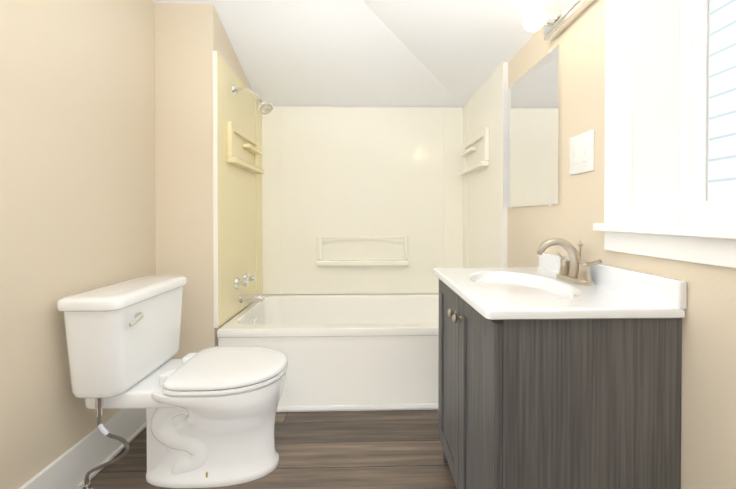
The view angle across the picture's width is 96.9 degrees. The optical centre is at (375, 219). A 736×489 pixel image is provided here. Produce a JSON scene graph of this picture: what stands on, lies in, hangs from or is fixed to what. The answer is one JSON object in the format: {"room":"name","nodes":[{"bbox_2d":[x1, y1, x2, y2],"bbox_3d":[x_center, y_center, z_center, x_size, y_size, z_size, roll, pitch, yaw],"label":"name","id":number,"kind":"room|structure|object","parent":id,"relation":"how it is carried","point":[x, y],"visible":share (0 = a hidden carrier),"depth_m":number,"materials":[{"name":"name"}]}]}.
{"room":"bathroom","nodes":[
{"label":"bathroom","id":0,"kind":"room"},
{"bbox_2d":[0,0,155,488],"bbox_3d":[-1.198,-0.315,0.790,0.120,2.700,3.630,0,0,-2],"label":"wall","id":1,"kind":"structure","parent":0,"point":[77,153],"depth_m":1.19,"materials":[{"name":"beige paint"}]},
{"bbox_2d":[19,408,146,488],"bbox_3d":[-1.112,0.953,0.415,0.032,0.170,2.614,0,0,-2],"label":"baseboard","id":2,"kind":"structure","parent":1,"relation":"attached to","point":[71,467],"depth_m":1.30,"materials":[{"name":"white paint"}]},
{"bbox_2d":[154,3,255,358],"bbox_3d":[-1.021,-0.326,2.110,0.305,2.700,0.760,0,0,-2],"label":"wall","id":3,"kind":"structure","parent":0,"point":[190,38],"depth_m":1.73,"materials":[{"name":"beige paint"}]},
{"bbox_2d":[89,410,455,488],"bbox_3d":[-0.156,1.065,0.830,2.205,0.060,3.630,0,0,-2],"label":"floor","id":4,"kind":"structure","parent":0,"point":[397,449],"depth_m":1.42,"materials":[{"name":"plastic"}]},
{"bbox_2d":[57,275,287,488],"bbox_3d":[-0.747,0.657,1.365,0.746,0.771,0.472,0,0,-2],"label":"toilet","id":5,"kind":"object","parent":4,"relation":"on","point":[210,415],"visible":1,"depth_m":1.27,"materials":[{"name":"ceramic"}]},
{"bbox_2d":[217,294,438,411],"bbox_3d":[-0.081,0.802,2.121,1.531,0.445,0.763,0,0,-2],"label":"bathtub","id":6,"kind":"object","parent":4,"relation":"on","point":[376,352],"visible":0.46,"depth_m":1.76,"materials":[{"name":"ceramic"}]},
{"bbox_2d":[432,238,686,488],"bbox_3d":[0.493,0.548,1.093,0.489,0.968,0.638,0,0,-2],"label":"bathroom vanity","id":7,"kind":"object","parent":4,"relation":"on","point":[559,371],"visible":1,"depth_m":0.79,"materials":[{"name":"grey wood"}]},
{"bbox_2d":[266,293,438,294],"bbox_3d":[-0.204,-0.330,2.572,2.205,2.700,0.120,0,0,-2],"label":"wall","id":8,"kind":"structure","parent":0,"point":[341,294],"depth_m":2.52,"materials":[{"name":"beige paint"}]},
{"bbox_2d":[212,51,507,327],"bbox_3d":[-0.080,-0.159,2.134,1.582,1.470,0.766,0,0,-2],"label":"shower surround","id":9,"kind":"structure","parent":8,"relation":"attached to","point":[348,200],"depth_m":2.48,"materials":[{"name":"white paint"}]},
{"bbox_2d":[234,266,264,302],"bbox_3d":[-0.772,0.422,2.063,0.149,0.219,0.209,0,0,-2],"label":"tub faucet","id":10,"kind":"object","parent":9,"relation":"attached to","point":[247,278],"visible":0.98,"depth_m":2.04,"materials":[{"name":"silver metal"}]},
{"bbox_2d":[232,84,272,114],"bbox_3d":[-0.725,-0.714,1.936,0.237,0.180,0.098,0,0,-2],"label":"shower head","id":11,"kind":"object","parent":9,"relation":"attached to","point":[265,107],"visible":1,"depth_m":1.94},
{"bbox_2d":[153,0,564,106],"bbox_3d":[-0.157,-0.969,0.853,2.205,0.412,3.710,0,0,-2],"label":"ceiling","id":12,"kind":"structure","parent":0,"point":[407,53],"depth_m":1.93,"materials":[{"name":"paint"}]},
{"bbox_2d":[507,0,735,488],"bbox_3d":[0.826,-0.315,0.845,0.160,2.700,3.630,0,0,-2],"label":"wall","id":13,"kind":"structure","parent":0,"point":[708,409],"depth_m":1.05,"materials":[{"name":"beige paint"}]},
{"bbox_2d":[507,44,559,207],"bbox_3d":[0.722,-0.378,1.532,0.009,0.647,0.470,0,0,-2],"label":"mirror","id":14,"kind":"object","parent":13,"relation":"attached to","point":[533,121],"visible":1,"depth_m":1.47,"materials":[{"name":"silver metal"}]},
{"bbox_2d":[523,0,594,40],"bbox_3d":[0.660,-0.765,1.016,0.161,0.080,0.650,0,0,-2],"label":"vanity light bar","id":15,"kind":"object","parent":13,"relation":"attached to","point":[562,17],"visible":1,"depth_m":1.23,"materials":[{"name":"white glass"}]},
{"bbox_2d":[569,130,593,174],"bbox_3d":[0.731,-0.233,1.162,0.012,0.139,0.128,0,0,-2],"label":"switch plate","id":16,"kind":"object","parent":13,"relation":"attached to","point":[581,153],"visible":1,"depth_m":1.15,"materials":[{"name":"plastic"}]},
{"bbox_2d":[593,0,735,268],"bbox_3d":[0.810,-0.360,0.587,0.204,0.925,0.915,0,0,-2],"label":"window","id":17,"kind":"structure","parent":13,"relation":"in","point":[657,100],"depth_m":0.94,"materials":[{"name":"white paint"}]},
{"label":"outside","id":18,"kind":"structure","parent":0,"visible":0},
{"bbox_2d":[700,0,735,224],"bbox_3d":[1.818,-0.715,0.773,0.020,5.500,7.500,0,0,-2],"label":"window blind","id":19,"kind":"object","parent":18,"point":[724,75],"depth_m":1.68,"materials":[{"name":"white plastic"}]}
]}

